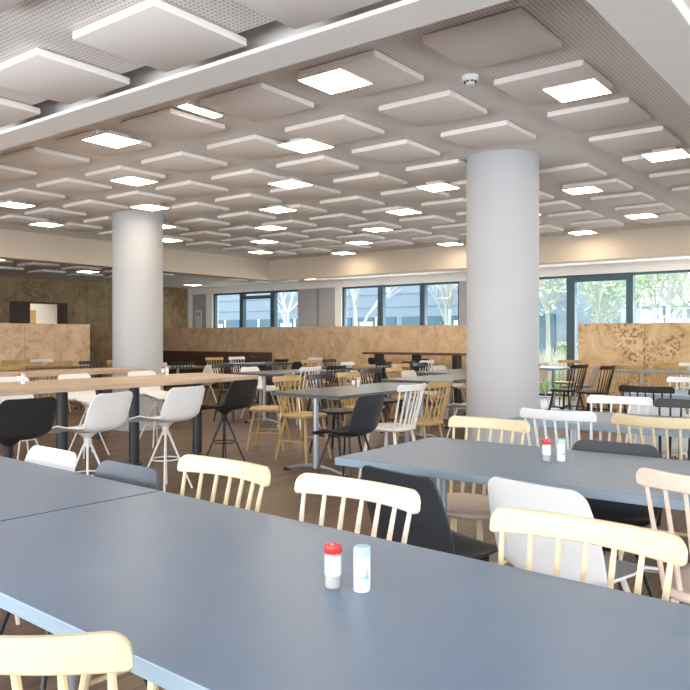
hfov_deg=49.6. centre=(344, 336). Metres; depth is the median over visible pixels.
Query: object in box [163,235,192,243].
acoustic panel
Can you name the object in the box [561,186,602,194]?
ceiling lamp
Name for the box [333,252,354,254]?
diffuser
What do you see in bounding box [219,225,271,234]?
acoustic panel
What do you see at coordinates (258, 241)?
diffuser
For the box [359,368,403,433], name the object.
spindle chair
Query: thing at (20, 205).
diffuser
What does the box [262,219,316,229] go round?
acoustic panel
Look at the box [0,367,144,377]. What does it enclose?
countertop
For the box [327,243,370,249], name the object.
acoustic panel
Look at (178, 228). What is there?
acoustic panel
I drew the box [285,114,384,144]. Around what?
acoustic panel
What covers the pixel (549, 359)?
ornamental grass
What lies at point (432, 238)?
acoustic panel
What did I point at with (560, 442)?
salt shaker
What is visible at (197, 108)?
diffuser
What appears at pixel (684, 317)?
tree
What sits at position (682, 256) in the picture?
acoustic panel
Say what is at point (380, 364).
spindle chair
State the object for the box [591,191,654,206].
acoustic panel
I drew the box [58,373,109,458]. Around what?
counter stool
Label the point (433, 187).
diffuser
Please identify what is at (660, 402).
spindle chair
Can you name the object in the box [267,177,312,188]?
ceiling lamp
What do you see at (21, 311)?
door
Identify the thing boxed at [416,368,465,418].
dining table
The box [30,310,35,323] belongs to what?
door
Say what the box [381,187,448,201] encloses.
acoustic panel
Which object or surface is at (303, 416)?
spindle chair
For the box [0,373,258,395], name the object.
countertop
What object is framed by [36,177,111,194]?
acoustic panel
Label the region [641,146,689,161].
ceiling lamp
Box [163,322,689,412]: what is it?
wall
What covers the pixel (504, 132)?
acoustic panel
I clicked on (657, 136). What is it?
acoustic panel
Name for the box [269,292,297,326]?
tree
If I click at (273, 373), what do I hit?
dining table
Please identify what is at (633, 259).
acoustic panel
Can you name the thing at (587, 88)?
ceiling lamp
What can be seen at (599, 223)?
acoustic panel
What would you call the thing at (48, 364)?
spindle chair
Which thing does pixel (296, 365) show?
shell chair
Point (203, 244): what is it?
acoustic panel
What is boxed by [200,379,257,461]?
counter stool
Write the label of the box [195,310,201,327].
notice board
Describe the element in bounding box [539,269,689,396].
window
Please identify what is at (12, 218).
acoustic panel
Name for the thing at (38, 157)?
acoustic panel
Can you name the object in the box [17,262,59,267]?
acoustic panel
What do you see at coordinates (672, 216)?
acoustic panel
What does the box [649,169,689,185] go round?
acoustic panel
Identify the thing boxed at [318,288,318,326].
trim
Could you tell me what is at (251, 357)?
spindle chair
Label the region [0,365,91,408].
dining table
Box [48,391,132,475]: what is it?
counter stool
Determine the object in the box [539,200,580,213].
acoustic panel
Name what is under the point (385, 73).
acoustic panel
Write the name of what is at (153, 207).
ceiling lamp
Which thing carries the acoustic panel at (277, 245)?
attached to the ceiling at (583, 33)
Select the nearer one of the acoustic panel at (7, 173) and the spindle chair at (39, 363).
the acoustic panel at (7, 173)
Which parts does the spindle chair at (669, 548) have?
rail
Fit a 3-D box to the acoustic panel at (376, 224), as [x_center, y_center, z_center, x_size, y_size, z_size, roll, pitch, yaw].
[0.447,-1.663,11.222,0.594,0.047,0.550,0,0,37]
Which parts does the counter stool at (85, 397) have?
leg, leg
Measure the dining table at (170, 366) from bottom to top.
0.744 m
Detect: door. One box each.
[13,303,29,322]
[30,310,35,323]
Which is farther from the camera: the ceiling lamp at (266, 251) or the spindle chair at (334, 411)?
the ceiling lamp at (266, 251)
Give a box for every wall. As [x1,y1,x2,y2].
[0,276,187,377]
[0,323,89,401]
[30,304,56,323]
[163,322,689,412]
[188,259,689,327]
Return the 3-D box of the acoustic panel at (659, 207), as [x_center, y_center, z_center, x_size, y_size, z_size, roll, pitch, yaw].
[3.892,-1.663,9.709,0.594,0.047,0.550,0,0,37]
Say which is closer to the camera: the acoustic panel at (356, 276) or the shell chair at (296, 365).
the shell chair at (296, 365)
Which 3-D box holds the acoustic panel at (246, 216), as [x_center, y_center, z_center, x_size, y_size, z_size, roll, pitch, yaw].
[-1.362,-1.663,10.361,0.594,0.047,0.550,0,0,37]
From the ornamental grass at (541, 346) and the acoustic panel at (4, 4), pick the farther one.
the ornamental grass at (541, 346)
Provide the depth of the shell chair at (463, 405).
8.63 m
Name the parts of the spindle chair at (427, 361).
rail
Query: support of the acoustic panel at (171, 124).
attached to the ceiling at (583, 33)
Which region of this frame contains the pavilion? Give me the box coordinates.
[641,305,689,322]
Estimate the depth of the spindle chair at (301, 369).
10.16 m
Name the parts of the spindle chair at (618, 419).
leg, rail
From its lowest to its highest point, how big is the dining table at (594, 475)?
0.744 m
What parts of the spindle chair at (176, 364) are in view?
seat, rail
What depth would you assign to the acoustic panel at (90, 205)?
9.40 m
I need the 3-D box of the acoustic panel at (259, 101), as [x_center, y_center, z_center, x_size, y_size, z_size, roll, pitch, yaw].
[-0.622,-1.663,5.309,0.594,0.047,0.550,0,0,37]
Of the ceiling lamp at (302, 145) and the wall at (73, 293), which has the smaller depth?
the ceiling lamp at (302, 145)
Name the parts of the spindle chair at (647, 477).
rail, seat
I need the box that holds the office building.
[218,279,640,364]
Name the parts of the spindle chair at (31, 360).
rail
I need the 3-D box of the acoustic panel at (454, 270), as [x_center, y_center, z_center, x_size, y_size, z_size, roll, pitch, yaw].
[2.058,-1.413,15.860,0.594,0.047,0.550,0,0,37]
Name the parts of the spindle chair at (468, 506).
leg, seat, leg, rail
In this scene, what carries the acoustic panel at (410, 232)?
attached to the ceiling at (583, 33)
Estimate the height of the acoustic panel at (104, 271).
0.047 m
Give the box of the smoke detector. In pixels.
[462,73,478,85]
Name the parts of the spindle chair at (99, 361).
rail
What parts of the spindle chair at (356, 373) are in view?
leg, rail, seat, leg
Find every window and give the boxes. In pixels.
[214,290,297,327]
[342,281,458,325]
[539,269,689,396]
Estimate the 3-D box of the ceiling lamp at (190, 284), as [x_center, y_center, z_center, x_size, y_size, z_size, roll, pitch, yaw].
[-4.065,-1.411,19.975,0.350,0.052,0.350,0,0,37]
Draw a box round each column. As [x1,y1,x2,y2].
[112,210,162,430]
[466,149,538,445]
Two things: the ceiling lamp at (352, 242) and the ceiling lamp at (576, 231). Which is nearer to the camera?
the ceiling lamp at (576, 231)
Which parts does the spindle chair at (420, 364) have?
rail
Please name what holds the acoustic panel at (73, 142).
attached to the ceiling at (583, 33)
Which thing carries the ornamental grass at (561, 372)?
on the ground
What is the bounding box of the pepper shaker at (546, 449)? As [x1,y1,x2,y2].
[542,439,550,460]
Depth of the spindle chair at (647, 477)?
2.29 m
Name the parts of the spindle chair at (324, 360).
rail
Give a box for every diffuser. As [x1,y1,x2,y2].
[0,202,31,208]
[163,239,180,241]
[179,104,221,117]
[252,240,273,243]
[258,226,285,229]
[261,207,295,212]
[270,180,309,188]
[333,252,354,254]
[363,228,389,231]
[388,209,420,214]
[418,183,457,191]
[439,243,462,245]
[570,231,594,234]
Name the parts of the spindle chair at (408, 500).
rail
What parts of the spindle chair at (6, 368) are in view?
rail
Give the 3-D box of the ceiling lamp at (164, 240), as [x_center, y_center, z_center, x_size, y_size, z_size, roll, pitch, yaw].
[-2.994,-1.661,12.664,0.350,0.052,0.350,0,0,37]
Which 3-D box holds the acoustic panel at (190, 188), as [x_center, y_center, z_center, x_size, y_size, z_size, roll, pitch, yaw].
[-1.718,-1.663,8.390,0.594,0.047,0.550,0,0,37]
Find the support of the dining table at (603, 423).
on the floor
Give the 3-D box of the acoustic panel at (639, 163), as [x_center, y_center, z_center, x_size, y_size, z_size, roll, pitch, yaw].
[2.995,-1.663,7.030,0.594,0.047,0.550,0,0,37]
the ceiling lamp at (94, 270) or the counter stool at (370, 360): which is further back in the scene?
the ceiling lamp at (94, 270)
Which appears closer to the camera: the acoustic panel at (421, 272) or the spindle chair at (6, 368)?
the spindle chair at (6, 368)
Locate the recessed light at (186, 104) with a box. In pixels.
[176,99,223,117]
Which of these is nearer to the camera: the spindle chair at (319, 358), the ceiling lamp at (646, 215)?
the ceiling lamp at (646, 215)
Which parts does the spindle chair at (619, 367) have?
rail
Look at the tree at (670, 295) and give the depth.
20.83 m
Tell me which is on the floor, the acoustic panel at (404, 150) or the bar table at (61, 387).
the bar table at (61, 387)
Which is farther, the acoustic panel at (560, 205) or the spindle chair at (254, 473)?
the acoustic panel at (560, 205)
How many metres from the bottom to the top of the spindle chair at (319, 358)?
0.847 m
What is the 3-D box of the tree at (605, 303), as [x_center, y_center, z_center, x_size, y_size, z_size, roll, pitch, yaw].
[10.617,-1.744,30.019,4.053,6.268,4.086,0,0,-22]
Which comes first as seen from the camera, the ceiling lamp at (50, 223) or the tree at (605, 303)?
the ceiling lamp at (50, 223)
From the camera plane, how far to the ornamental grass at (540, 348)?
18.17 m
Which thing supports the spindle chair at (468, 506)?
on the floor
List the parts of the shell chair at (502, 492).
leg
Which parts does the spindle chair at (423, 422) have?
seat, leg, rail, leg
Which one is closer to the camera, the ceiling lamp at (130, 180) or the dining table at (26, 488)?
the dining table at (26, 488)
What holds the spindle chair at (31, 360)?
on the floor
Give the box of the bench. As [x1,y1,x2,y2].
[163,351,271,387]
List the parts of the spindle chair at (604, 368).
leg, seat, rail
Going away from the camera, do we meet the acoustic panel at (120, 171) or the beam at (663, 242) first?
the acoustic panel at (120, 171)
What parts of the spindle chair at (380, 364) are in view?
rail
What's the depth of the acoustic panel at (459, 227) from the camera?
11.29 m
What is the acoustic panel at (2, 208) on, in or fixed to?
attached to the ceiling at (583, 33)
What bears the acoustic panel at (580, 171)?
attached to the ceiling at (583, 33)
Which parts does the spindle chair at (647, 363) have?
rail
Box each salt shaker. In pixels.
[21,373,24,383]
[165,366,168,374]
[353,544,370,592]
[557,439,564,461]
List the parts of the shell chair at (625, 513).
leg, leg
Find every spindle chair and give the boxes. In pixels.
[0,366,25,371]
[0,631,133,689]
[2,360,34,397]
[14,362,41,397]
[29,359,55,396]
[39,362,72,411]
[78,454,270,689]
[79,360,111,410]
[163,361,192,400]
[205,357,231,399]
[212,364,251,422]
[228,356,257,396]
[246,373,294,451]
[250,356,277,391]
[256,359,288,404]
[265,362,301,414]
[272,375,331,462]
[277,366,320,427]
[294,473,420,543]
[295,357,321,399]
[301,360,330,408]
[306,365,345,425]
[307,373,362,455]
[323,359,354,405]
[330,364,369,419]
[336,371,388,449]
[358,383,425,478]
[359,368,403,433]
[374,362,391,411]
[384,361,414,405]
[385,367,429,430]
[391,363,429,418]
[396,380,452,443]
[402,360,433,402]
[412,362,449,416]
[447,415,529,567]
[490,507,687,600]
[520,408,596,449]
[549,364,587,409]
[551,360,581,409]
[575,365,615,411]
[587,395,652,443]
[611,414,689,559]
[615,365,643,412]
[619,385,675,457]
[636,467,689,604]
[643,362,673,386]
[653,366,688,411]
[654,398,689,525]
[663,376,689,456]
[675,362,689,389]
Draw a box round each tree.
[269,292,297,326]
[350,287,400,325]
[428,284,457,324]
[539,279,597,363]
[546,275,656,322]
[577,281,623,322]
[585,273,688,322]
[621,273,689,322]
[635,280,666,322]
[656,275,689,321]
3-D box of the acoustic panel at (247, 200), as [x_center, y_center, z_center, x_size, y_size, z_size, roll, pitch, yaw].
[-1.177,-1.663,9.098,0.594,0.047,0.550,0,0,37]
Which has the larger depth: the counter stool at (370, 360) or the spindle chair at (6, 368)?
the counter stool at (370, 360)
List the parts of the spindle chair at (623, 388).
rail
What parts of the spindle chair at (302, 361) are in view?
rail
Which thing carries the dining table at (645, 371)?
on the floor
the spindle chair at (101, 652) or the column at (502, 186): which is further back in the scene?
the column at (502, 186)
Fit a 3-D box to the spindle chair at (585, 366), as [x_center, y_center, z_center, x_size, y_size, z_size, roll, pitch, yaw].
[3.368,0.829,11.260,0.447,0.847,0.496,0,0,-38]
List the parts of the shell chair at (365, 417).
leg, leg, leg, leg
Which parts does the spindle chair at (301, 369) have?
leg, rail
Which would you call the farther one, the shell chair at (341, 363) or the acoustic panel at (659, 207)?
the shell chair at (341, 363)
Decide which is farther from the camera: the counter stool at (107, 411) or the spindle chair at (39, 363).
the spindle chair at (39, 363)
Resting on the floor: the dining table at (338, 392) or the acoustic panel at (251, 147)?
the dining table at (338, 392)
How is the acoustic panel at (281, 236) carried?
attached to the ceiling at (583, 33)
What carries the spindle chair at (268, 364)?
on the floor
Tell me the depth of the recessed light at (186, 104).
5.43 m
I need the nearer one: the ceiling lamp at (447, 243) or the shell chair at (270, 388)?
the shell chair at (270, 388)
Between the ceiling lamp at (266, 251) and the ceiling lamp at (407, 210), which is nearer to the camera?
the ceiling lamp at (407, 210)
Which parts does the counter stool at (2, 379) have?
leg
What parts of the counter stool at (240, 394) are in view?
leg, leg, leg, leg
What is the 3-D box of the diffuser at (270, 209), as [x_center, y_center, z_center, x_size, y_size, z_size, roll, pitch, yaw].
[-0.861,-1.640,9.626,0.338,0.008,0.338,0,0,37]
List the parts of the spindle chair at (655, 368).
rail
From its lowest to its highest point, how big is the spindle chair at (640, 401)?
0.847 m
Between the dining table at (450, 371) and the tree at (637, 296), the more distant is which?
the tree at (637, 296)
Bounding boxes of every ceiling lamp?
[0,200,35,208]
[29,221,63,226]
[76,270,99,272]
[81,130,141,147]
[110,176,157,185]
[130,203,169,210]
[163,222,176,228]
[163,238,182,241]
[186,283,198,285]
[250,238,278,243]
[250,250,272,253]
[254,225,287,230]
[259,204,296,212]
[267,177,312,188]
[277,137,333,152]
[297,68,372,93]
[333,250,355,254]
[345,241,372,244]
[362,227,393,231]
[385,206,421,214]
[416,180,458,191]
[437,241,463,245]
[542,78,612,102]
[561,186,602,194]
[568,229,597,234]
[624,213,657,218]
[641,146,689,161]
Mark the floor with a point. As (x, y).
(280, 498)
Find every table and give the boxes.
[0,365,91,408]
[0,373,258,464]
[0,456,158,520]
[0,491,689,689]
[103,365,204,373]
[220,361,306,402]
[230,369,350,425]
[272,382,445,477]
[321,364,410,407]
[335,437,689,514]
[362,352,465,402]
[381,373,465,436]
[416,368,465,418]
[462,366,577,409]
[508,409,689,449]
[614,369,689,385]
[624,390,689,456]
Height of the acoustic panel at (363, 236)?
0.047 m
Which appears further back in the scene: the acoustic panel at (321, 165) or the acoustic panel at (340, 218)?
the acoustic panel at (340, 218)
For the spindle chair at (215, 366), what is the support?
on the floor
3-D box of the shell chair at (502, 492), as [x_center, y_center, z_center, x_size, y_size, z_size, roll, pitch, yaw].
[0.793,0.861,2.564,0.519,0.783,0.447,0,0,-40]
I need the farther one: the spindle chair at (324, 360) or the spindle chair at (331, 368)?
the spindle chair at (324, 360)
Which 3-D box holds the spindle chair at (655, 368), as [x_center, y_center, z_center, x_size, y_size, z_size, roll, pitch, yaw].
[4.681,0.829,10.646,0.447,0.847,0.496,0,0,38]
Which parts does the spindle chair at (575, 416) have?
rail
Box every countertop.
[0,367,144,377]
[0,367,144,438]
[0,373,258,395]
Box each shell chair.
[0,460,158,689]
[15,445,76,624]
[188,365,219,411]
[240,367,279,417]
[275,362,305,402]
[312,393,384,477]
[340,362,372,403]
[361,465,497,561]
[401,370,444,427]
[432,365,465,413]
[446,403,465,439]
[488,476,658,592]
[539,363,548,406]
[562,366,599,410]
[572,439,659,597]
[627,405,688,458]
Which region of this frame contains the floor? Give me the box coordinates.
[0,386,689,689]
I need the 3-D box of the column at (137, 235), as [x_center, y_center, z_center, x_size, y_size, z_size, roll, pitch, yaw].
[-2.847,-0.218,10.271,0.670,2.937,0.670,0,0,37]
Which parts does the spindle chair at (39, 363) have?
rail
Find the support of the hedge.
on the ground
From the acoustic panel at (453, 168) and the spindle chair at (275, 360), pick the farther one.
the spindle chair at (275, 360)
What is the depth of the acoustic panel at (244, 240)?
12.73 m
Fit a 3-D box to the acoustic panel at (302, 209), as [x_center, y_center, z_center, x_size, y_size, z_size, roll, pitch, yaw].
[-0.636,-1.663,9.806,0.594,0.047,0.550,0,0,37]
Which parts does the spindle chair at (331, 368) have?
leg, rail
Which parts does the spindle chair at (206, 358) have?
rail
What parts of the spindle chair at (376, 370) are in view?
rail, leg, seat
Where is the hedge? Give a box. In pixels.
[555,342,577,359]
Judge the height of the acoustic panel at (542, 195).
0.047 m
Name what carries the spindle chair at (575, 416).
on the floor
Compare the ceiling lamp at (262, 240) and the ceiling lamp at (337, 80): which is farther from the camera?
the ceiling lamp at (262, 240)
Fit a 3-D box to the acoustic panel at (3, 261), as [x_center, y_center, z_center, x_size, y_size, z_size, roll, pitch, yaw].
[-6.601,-1.413,13.922,0.594,0.047,0.550,0,0,37]
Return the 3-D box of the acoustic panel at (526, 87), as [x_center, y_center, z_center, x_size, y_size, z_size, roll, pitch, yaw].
[1.371,-1.663,4.907,0.594,0.047,0.550,0,0,37]
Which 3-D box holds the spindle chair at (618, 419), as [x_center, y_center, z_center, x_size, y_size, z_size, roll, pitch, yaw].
[1.715,0.829,4.004,0.447,0.847,0.496,0,0,37]
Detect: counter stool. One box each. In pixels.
[0,376,38,459]
[0,397,56,459]
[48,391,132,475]
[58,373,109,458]
[128,370,173,447]
[129,386,204,491]
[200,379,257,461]
[368,357,396,394]
[411,358,438,403]
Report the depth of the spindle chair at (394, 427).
6.48 m
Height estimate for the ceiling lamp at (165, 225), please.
0.052 m
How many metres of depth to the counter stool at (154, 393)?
8.66 m
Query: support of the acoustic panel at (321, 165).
attached to the ceiling at (583, 33)
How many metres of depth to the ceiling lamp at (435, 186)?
8.14 m
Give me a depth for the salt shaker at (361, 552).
1.49 m
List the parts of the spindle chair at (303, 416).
leg, rail, leg, seat, leg, leg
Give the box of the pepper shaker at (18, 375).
[17,374,20,383]
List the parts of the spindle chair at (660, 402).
leg, rail, seat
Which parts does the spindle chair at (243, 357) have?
rail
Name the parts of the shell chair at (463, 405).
leg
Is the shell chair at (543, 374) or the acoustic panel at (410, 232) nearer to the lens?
the acoustic panel at (410, 232)
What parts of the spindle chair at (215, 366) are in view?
leg, rail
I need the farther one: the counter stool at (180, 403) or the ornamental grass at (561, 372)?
the ornamental grass at (561, 372)
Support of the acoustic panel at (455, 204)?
attached to the ceiling at (583, 33)
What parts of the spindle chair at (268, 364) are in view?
rail, seat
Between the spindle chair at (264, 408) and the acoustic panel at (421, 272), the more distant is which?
the acoustic panel at (421, 272)
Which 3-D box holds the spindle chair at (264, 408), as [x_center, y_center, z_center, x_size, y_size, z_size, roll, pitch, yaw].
[-0.814,0.829,8.348,0.496,0.847,0.447,0,0,9]
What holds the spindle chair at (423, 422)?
on the floor
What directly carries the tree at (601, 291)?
on the ground
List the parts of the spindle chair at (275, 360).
rail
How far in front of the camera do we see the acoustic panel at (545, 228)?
11.40 m
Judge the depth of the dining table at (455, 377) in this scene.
9.00 m
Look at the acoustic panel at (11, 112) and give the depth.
4.62 m
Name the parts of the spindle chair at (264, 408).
leg, leg, seat, leg, leg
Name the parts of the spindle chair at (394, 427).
leg, leg, seat, leg, rail, leg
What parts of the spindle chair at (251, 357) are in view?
rail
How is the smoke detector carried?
attached to the ceiling at (583, 33)
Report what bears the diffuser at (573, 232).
attached to the ceiling lamp at (576, 231)
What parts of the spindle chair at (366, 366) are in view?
rail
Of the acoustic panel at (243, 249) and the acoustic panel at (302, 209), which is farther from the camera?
the acoustic panel at (243, 249)
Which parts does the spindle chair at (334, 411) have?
leg, rail, leg, seat, leg, leg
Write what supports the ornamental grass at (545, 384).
on the terrace
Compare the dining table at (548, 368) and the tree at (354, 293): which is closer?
the dining table at (548, 368)
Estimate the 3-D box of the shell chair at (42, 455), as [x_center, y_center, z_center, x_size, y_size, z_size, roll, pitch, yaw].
[-1.385,0.861,2.962,0.446,0.783,0.519,0,0,40]
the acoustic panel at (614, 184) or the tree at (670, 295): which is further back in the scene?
the tree at (670, 295)
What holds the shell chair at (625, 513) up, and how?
on the floor
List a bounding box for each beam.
[0,0,508,150]
[0,229,268,280]
[265,225,689,281]
[586,0,689,105]
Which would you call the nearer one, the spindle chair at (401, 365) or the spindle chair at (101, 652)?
the spindle chair at (101, 652)
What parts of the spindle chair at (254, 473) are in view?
leg, leg, rail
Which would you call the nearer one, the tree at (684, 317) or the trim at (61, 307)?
the trim at (61, 307)
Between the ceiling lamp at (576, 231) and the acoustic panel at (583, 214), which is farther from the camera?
the ceiling lamp at (576, 231)
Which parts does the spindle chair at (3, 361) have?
rail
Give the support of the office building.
on the ground
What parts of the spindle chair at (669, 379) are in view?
rail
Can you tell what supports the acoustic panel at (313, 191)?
attached to the ceiling at (583, 33)
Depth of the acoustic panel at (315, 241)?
12.96 m
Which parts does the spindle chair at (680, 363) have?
rail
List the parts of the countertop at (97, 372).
post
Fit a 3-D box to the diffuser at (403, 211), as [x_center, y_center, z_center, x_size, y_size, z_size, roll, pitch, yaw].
[0.772,-1.640,9.785,0.338,0.008,0.338,0,0,37]
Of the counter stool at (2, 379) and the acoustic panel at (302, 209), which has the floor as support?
the counter stool at (2, 379)
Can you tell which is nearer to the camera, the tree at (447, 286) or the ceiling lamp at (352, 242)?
the ceiling lamp at (352, 242)
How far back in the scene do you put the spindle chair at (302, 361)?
13.13 m
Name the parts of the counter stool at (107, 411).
leg, leg, leg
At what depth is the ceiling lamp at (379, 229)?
11.37 m
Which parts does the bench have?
backrest, seat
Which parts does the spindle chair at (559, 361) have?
seat, rail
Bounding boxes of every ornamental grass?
[539,346,558,391]
[539,348,552,391]
[539,378,551,392]
[540,348,565,391]
[548,373,561,393]
[549,345,564,380]
[552,351,577,380]
[555,376,565,393]
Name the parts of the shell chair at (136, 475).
leg, leg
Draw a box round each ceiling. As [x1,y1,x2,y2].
[0,0,689,260]
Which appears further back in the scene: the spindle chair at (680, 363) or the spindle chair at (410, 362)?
the spindle chair at (410, 362)
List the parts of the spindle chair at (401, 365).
rail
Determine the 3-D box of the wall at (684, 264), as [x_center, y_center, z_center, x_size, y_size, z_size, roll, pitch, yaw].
[4.219,-0.103,15.562,22.200,2.707,0.250,0,0,37]
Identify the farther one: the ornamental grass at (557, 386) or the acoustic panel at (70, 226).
the ornamental grass at (557, 386)
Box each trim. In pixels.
[10,301,66,323]
[86,282,172,327]
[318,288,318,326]
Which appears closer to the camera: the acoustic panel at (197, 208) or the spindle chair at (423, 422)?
the spindle chair at (423, 422)
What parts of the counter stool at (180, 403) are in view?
leg, leg, leg, leg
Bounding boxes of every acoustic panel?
[0,0,24,12]
[0,47,129,104]
[0,98,39,126]
[0,146,88,170]
[0,164,36,181]
[0,188,64,203]
[0,200,12,210]
[0,214,48,225]
[0,260,12,263]
[0,266,23,271]
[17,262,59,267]
[25,207,85,219]
[27,269,65,273]
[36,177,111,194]
[48,222,102,231]
[55,129,150,156]
[61,266,100,270]
[63,199,127,212]
[67,272,102,276]
[73,0,245,71]
[83,216,111,226]
[85,165,164,184]
[99,231,111,235]
[101,270,111,273]
[106,190,174,204]
[121,108,224,140]
[141,151,226,173]
[155,180,227,196]
[163,226,187,233]
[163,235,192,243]
[163,273,173,276]
[166,201,228,214]
[174,218,229,228]
[180,230,230,239]
[186,241,230,247]
[200,82,313,121]
[207,134,296,160]
[212,168,288,187]
[213,278,245,281]
[215,193,281,207]
[217,211,275,222]
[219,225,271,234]
[221,236,259,244]
[222,246,264,252]
[236,0,382,28]
[240,280,270,283]
[255,250,295,256]
[257,242,301,248]
[260,232,308,240]
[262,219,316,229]
[266,204,326,216]
[270,183,340,199]
[274,280,297,281]
[276,155,358,176]
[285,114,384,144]
[290,247,331,253]
[295,238,340,245]
[298,50,423,98]
[302,227,352,235]
[310,213,366,224]
[320,195,384,209]
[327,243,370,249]
[332,276,356,278]
[333,172,407,190]
[337,233,384,241]
[348,221,400,231]
[352,139,439,164]
[362,206,421,218]
[362,274,388,276]
[370,239,412,246]
[379,90,486,127]
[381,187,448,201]
[382,228,431,237]
[395,272,423,274]
[399,215,454,225]
[406,159,465,179]
[412,234,458,242]
[421,198,465,211]
[422,8,561,69]
[431,223,465,232]
[432,270,460,272]
[441,120,535,149]
[450,180,465,190]
[456,211,465,217]
[494,59,612,105]
[539,163,606,182]
[539,190,553,200]
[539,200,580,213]
[539,224,562,232]
[547,97,650,132]
[547,210,603,221]
[552,262,587,265]
[563,178,632,195]
[571,218,623,228]
[589,126,679,154]
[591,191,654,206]
[601,259,637,262]
[615,202,673,214]
[622,148,689,171]
[637,212,689,223]
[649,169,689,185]
[652,256,689,259]
[672,185,689,197]
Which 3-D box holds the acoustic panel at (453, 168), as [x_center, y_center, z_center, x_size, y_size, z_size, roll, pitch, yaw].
[1.001,-1.663,7.433,0.594,0.047,0.550,0,0,37]
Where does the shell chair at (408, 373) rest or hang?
on the floor
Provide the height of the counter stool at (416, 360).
0.856 m
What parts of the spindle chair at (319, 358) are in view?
rail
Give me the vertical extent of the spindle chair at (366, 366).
0.847 m
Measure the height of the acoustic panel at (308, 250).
0.047 m
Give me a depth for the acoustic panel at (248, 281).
19.05 m
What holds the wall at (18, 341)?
on the floor
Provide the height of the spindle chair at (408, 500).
0.847 m
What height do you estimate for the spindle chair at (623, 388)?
0.847 m
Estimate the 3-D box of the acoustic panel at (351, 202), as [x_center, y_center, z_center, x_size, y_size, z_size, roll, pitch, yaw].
[0.090,-1.663,9.251,0.594,0.047,0.550,0,0,37]
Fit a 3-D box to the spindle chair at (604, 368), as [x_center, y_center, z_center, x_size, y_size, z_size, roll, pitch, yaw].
[3.618,0.829,10.796,0.447,0.847,0.496,0,0,-44]
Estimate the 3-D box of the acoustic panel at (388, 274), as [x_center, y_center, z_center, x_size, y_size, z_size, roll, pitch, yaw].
[0.606,-1.413,16.971,0.594,0.047,0.550,0,0,37]
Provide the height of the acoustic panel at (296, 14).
0.047 m
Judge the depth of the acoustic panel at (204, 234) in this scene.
12.07 m
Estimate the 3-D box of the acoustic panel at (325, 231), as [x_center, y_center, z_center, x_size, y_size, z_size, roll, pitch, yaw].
[-0.280,-1.663,11.777,0.594,0.047,0.550,0,0,37]
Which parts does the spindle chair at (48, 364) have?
rail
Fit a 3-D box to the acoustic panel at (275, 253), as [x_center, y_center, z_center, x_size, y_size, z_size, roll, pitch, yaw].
[-1.375,-1.663,14.858,0.594,0.047,0.550,0,0,37]
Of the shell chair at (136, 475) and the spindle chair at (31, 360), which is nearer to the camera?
the shell chair at (136, 475)
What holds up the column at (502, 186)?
on the floor
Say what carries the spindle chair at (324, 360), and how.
on the floor
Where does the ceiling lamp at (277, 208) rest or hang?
attached to the ceiling at (583, 33)
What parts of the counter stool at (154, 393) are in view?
leg, leg, leg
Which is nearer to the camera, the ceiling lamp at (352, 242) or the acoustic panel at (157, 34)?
the acoustic panel at (157, 34)
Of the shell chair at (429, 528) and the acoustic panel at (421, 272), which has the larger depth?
the acoustic panel at (421, 272)
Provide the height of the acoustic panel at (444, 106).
0.047 m
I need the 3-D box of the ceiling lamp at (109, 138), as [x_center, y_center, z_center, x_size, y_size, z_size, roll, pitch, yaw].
[-1.944,-1.661,6.232,0.350,0.052,0.350,0,0,37]
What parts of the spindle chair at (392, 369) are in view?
leg, rail, seat, leg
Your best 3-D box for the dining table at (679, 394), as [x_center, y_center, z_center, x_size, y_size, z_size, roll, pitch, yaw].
[3.481,0.882,6.528,1.800,0.744,0.800,0,0,37]
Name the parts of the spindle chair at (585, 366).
leg, leg, seat, leg, rail, leg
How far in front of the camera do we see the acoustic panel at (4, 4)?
3.11 m
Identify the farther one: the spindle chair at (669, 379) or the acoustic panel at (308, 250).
the acoustic panel at (308, 250)
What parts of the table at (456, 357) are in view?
leg, leg, leg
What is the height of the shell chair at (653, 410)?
0.783 m
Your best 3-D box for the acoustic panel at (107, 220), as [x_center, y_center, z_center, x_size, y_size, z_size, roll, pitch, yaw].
[-3.355,-1.663,10.764,0.594,0.047,0.550,0,0,37]
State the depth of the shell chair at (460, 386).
12.18 m
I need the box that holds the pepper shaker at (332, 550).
[324,542,341,587]
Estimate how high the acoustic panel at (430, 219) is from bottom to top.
0.047 m
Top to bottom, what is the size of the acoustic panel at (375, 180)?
0.047 m
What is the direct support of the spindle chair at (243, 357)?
on the floor
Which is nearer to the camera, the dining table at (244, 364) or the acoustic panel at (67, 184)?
the acoustic panel at (67, 184)
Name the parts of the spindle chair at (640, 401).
rail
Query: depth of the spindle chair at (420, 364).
11.85 m
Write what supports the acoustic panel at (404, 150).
attached to the ceiling at (583, 33)
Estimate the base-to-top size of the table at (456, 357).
0.940 m
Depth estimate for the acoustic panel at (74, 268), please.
15.33 m
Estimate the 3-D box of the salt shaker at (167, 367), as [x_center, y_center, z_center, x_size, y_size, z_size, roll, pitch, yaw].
[-1.874,0.355,7.863,0.035,0.090,0.035,0,0,1]
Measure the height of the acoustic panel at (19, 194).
0.047 m
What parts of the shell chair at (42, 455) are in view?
leg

